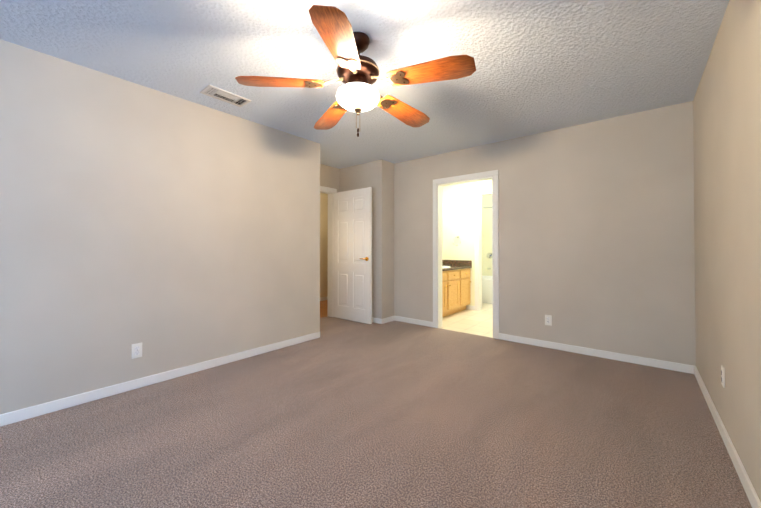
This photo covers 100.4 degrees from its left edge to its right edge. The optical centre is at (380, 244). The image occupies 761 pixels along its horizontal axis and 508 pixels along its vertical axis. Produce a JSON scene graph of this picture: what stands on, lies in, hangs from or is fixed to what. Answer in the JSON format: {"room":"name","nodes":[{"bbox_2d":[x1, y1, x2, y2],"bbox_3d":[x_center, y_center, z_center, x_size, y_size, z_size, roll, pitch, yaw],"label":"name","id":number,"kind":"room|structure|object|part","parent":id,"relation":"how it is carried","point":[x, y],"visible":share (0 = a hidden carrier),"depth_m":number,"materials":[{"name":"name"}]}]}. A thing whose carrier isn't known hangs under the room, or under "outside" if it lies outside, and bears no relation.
{"room":"empty bedroom","nodes":[
{"label":"empty bedroom","id":0,"kind":"room"},
{"bbox_2d":[0,39,312,413],"bbox_3d":[-2.556,-0.082,1.900,0.120,2.440,5.280,-1,-1,39],"label":"wall","id":1,"kind":"structure","parent":0,"point":[169,232],"depth_m":2.52,"materials":[{"name":"paint"}]},
{"bbox_2d":[131,343,141,358],"bbox_3d":[-1.946,0.845,2.534,0.009,0.115,0.070,-1,-1,39],"label":"electrical outlet","id":2,"kind":"object","parent":1,"relation":"attached to","point":[136,350],"visible":1,"depth_m":2.53,"materials":[{"name":"white plastic"}]},
{"bbox_2d":[0,332,319,426],"bbox_3d":[-2.428,1.102,1.938,0.013,0.074,5.280,-1,-1,39],"label":"baseboard","id":3,"kind":"structure","parent":1,"relation":"attached to","point":[42,409],"depth_m":2.51,"materials":[{"name":"white wood"}]},
{"bbox_2d":[312,142,319,332],"bbox_3d":[-1.134,-0.057,4.224,0.860,2.440,0.120,-1,-1,39],"label":"wall","id":4,"kind":"structure","parent":0,"point":[316,248],"depth_m":3.95,"materials":[{"name":"paint"}]},
{"bbox_2d":[320,300,326,317],"bbox_3d":[-1.294,1.211,5.801,1.400,0.060,3.700,-1,-1,39],"label":"floor","id":5,"kind":"structure","parent":0,"point":[323,308],"depth_m":5.89,"materials":[{"name":"brown wood"}]},
{"bbox_2d":[320,193,327,296],"bbox_3d":[-1.789,-0.035,6.219,0.120,2.440,3.700,-1,-1,39],"label":"wall","id":6,"kind":"structure","parent":0,"point":[323,245],"depth_m":6.82,"materials":[{"name":"paint"}]},
{"bbox_2d":[320,164,339,191],"bbox_3d":[-1.022,-0.049,4.946,0.120,2.440,0.940,-1,-1,39],"label":"wall","id":7,"kind":"structure","parent":0,"point":[326,176],"depth_m":5.12,"materials":[{"name":"paint"}]},
{"bbox_2d":[320,186,336,316],"bbox_3d":[-1.060,0.125,4.886,0.138,2.092,0.924,-1,-1,39],"label":"door frame","id":8,"kind":"structure","parent":7,"relation":"attached to","point":[330,261],"depth_m":5.17,"materials":[{"name":"white wood"}]},
{"bbox_2d":[333,187,371,323],"bbox_3d":[-0.447,0.159,4.885,0.812,2.000,0.143,-1,-1,39],"label":"hall door","id":9,"kind":"structure","parent":7,"relation":"in","point":[352,255],"depth_m":4.84,"materials":[{"name":"painted wood"},{"name":"brass"}]},
{"bbox_2d":[340,159,386,318],"bbox_3d":[-0.338,-0.047,5.072,1.020,2.440,0.120,-1,-1,39],"label":"wall","id":10,"kind":"structure","parent":0,"point":[373,174],"depth_m":4.78,"materials":[{"name":"paint"}]},
{"bbox_2d":[372,317,380,323],"bbox_3d":[-0.333,1.135,4.970,0.900,0.074,0.013,-1,-1,39],"label":"baseboard","id":11,"kind":"structure","parent":10,"relation":"attached to","point":[376,320],"depth_m":4.74,"materials":[{"name":"white wood"}]},
{"bbox_2d":[0,0,728,168],"bbox_3d":[-0.938,-1.335,1.617,4.480,0.060,6.870,-1,-1,39],"label":"ceiling","id":12,"kind":"structure","parent":0,"point":[545,65],"depth_m":2.16,"materials":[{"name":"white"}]},
{"bbox_2d":[200,85,250,106],"bbox_3d":[-1.340,-1.286,2.753,0.190,0.012,0.356,-1,-1,39],"label":"ceiling vent","id":13,"kind":"object","parent":12,"relation":"in","point":[223,95],"visible":0.96,"depth_m":2.74,"materials":[{"name":"silver metal"}]},
{"bbox_2d":[235,5,475,136],"bbox_3d":[-0.105,-0.990,2.029,1.387,0.620,1.347,-1,-1,39],"label":"fan","id":14,"kind":"object","parent":12,"relation":"hanging from","point":[358,76],"visible":1,"depth_m":1.88,"materials":[{"name":"brown wood"}]},
{"bbox_3d":[-0.142,-0.918,2.002,0.274,0.116,0.274,-1,-1,39],"label":"globe","id":15,"kind":"part","parent":14,"relation":"part of","materials":[{"name":"white glass"}]},
{"bbox_2d":[0,316,751,507],"bbox_3d":[-0.976,1.165,1.544,4.480,0.060,6.750,-1,-1,39],"label":"floor","id":16,"kind":"structure","parent":0,"point":[341,413],"depth_m":1.89,"materials":[{"name":"beige carpet"}]},
{"bbox_2d":[387,161,393,316],"bbox_3d":[1.134,-0.036,6.161,0.120,2.440,3.430,-1,-1,39],"label":"wall","id":17,"kind":"structure","parent":0,"point":[390,239],"depth_m":4.87,"materials":[{"name":"paint"}]},
{"bbox_2d":[381,316,394,323],"bbox_3d":[0.118,1.133,4.801,0.013,0.074,0.323,-1,-1,39],"label":"baseboard return","id":18,"kind":"object","parent":17,"relation":"attached to","point":[387,319],"visible":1,"depth_m":4.78,"materials":[{"name":"white wood"}]},
{"bbox_2d":[442,186,442,259],"bbox_3d":[1.242,-0.035,6.196,0.004,2.440,3.000,-1,-1,39],"label":"liner","id":19,"kind":"object","parent":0,"point":[442,222],"depth_m":6.15,"materials":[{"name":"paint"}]},
{"bbox_2d":[440,303,492,337],"bbox_3d":[2.015,1.208,5.551,2.240,0.060,3.240,-1,-1,39],"label":"floor","id":20,"kind":"structure","parent":0,"point":[476,322],"depth_m":4.84,"materials":[{"name":"tile"}]},
{"bbox_2d":[442,272,449,316],"bbox_3d":[0.707,0.793,5.073,0.572,0.760,0.459,-1,-1,39],"label":"base cabinet","id":21,"kind":"object","parent":20,"relation":"on","point":[445,275],"depth_m":5.04,"materials":[{"name":"brown wood"}]},
{"bbox_2d":[450,268,461,314],"bbox_3d":[0.997,0.797,5.428,0.572,0.760,0.458,-1,-1,39],"label":"base cabinet","id":22,"kind":"object","parent":20,"relation":"on","point":[456,281],"depth_m":5.33,"materials":[{"name":"brown wood"}]},
{"bbox_2d":[442,264,471,271],"bbox_3d":[0.997,0.393,5.423,0.584,0.047,1.389,-1,-1,39],"label":"countertop","id":23,"kind":"structure","parent":22,"relation":"on","point":[445,267],"depth_m":5.62,"materials":[{"name":"brown stone"}]},
{"bbox_2d":[462,268,470,309],"bbox_3d":[1.287,0.800,5.782,0.572,0.760,0.458,-1,-1,39],"label":"base cabinet","id":24,"kind":"object","parent":20,"relation":"on","point":[466,281],"depth_m":5.63,"materials":[{"name":"brown wood"}]},
{"bbox_2d":[482,275,492,303],"bbox_3d":[2.732,0.937,6.431,1.988,0.500,0.726,-1,-1,39],"label":"bathtub","id":25,"kind":"object","parent":20,"relation":"on","point":[487,294],"depth_m":6.44,"materials":[{"name":"white ceramic"}]},
{"bbox_2d":[443,179,491,305],"bbox_3d":[1.828,-0.040,5.730,1.500,2.440,0.120,-1,-1,39],"label":"wall","id":26,"kind":"structure","parent":0,"point":[458,212],"depth_m":5.91,"materials":[{"name":"paint"}]},
{"bbox_2d":[442,260,469,263],"bbox_3d":[1.438,0.337,5.947,0.564,0.100,0.020,-1,-1,39],"label":"backsplash","id":27,"kind":"structure","parent":26,"relation":"attached to","point":[443,261],"depth_m":5.95,"materials":[{"name":"brown stone"}]},
{"bbox_2d":[466,305,474,309],"bbox_3d":[1.456,1.145,5.935,0.648,0.074,0.013,-1,-1,39],"label":"baseboard","id":28,"kind":"structure","parent":26,"relation":"attached to","point":[469,307],"depth_m":5.78,"materials":[{"name":"white wood"}]},
{"bbox_2d":[474,189,491,310],"bbox_3d":[2.098,0.096,5.498,0.914,2.162,0.138,-1,-1,39],"label":"door frame","id":29,"kind":"structure","parent":26,"relation":"attached to","point":[480,251],"depth_m":5.71,"materials":[{"name":"white"}]},
{"bbox_2d":[482,195,491,275],"bbox_3d":[3.002,-0.029,6.772,2.000,2.440,0.120,-1,-1,39],"label":"wall","id":30,"kind":"structure","parent":0,"point":[486,230],"depth_m":7.18,"materials":[{"name":"paint"}]},
{"bbox_2d":[487,253,491,269],"bbox_3d":[2.423,0.364,7.086,0.140,0.380,0.120,-1,-1,39],"label":"tub valve","id":31,"kind":"object","parent":30,"relation":"attached to","point":[489,255],"visible":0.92,"depth_m":7.11,"materials":[{"name":"silver metal"}]},
{"bbox_2d":[394,101,695,365],"bbox_3d":[1.593,-0.060,3.894,3.460,2.440,0.120,-1,-1,39],"label":"wall","id":32,"kind":"structure","parent":0,"point":[596,237],"depth_m":3.34,"materials":[{"name":"paint"}]},
{"bbox_2d":[395,316,432,326],"bbox_3d":[0.478,1.132,4.707,0.688,0.074,0.013,-1,-1,39],"label":"baseboard","id":33,"kind":"structure","parent":32,"relation":"attached to","point":[415,321],"depth_m":4.68,"materials":[{"name":"white wood"}]},
{"bbox_2d":[433,170,498,338],"bbox_3d":[1.139,0.118,4.254,0.924,2.092,0.138,-1,-1,39],"label":"door frame","id":34,"kind":"structure","parent":32,"relation":"attached to","point":[494,173],"depth_m":4.31,"materials":[{"name":"white wood"}]},
{"bbox_2d":[545,315,551,325],"bbox_3d":[1.885,0.846,3.562,0.070,0.115,0.009,-1,-1,39],"label":"electrical outlet","id":35,"kind":"object","parent":32,"relation":"attached to","point":[548,319],"visible":1,"depth_m":3.56,"materials":[{"name":"white plastic"}]},
{"bbox_2d":[499,333,693,373],"bbox_3d":[2.128,1.117,3.358,1.728,0.074,0.013,-1,-1,39],"label":"baseboard","id":36,"kind":"structure","parent":32,"relation":"attached to","point":[674,366],"depth_m":3.23,"materials":[{"name":"white wood"}]},
{"bbox_2d":[693,0,760,501],"bbox_3d":[0.712,-0.100,0.178,0.120,2.440,6.750,-1,-1,39],"label":"wall","id":37,"kind":"structure","parent":0,"point":[727,156],"depth_m":1.67,"materials":[{"name":"paint"}]},
{"bbox_2d":[721,365,724,387],"bbox_3d":[2.026,0.778,1.878,0.009,0.115,0.070,-1,-1,39],"label":"electrical outlet","id":38,"kind":"object","parent":37,"relation":"attached to","point":[723,376],"visible":0.98,"depth_m":1.86,"materials":[{"name":"white plastic"}]},
{"bbox_2d":[694,366,760,507],"bbox_3d":[0.699,1.084,0.254,0.013,0.074,6.630,-1,-1,39],"label":"baseboard","id":39,"kind":"structure","parent":37,"relation":"attached to","point":[751,494],"depth_m":1.68,"materials":[{"name":"white wood"}]}
]}

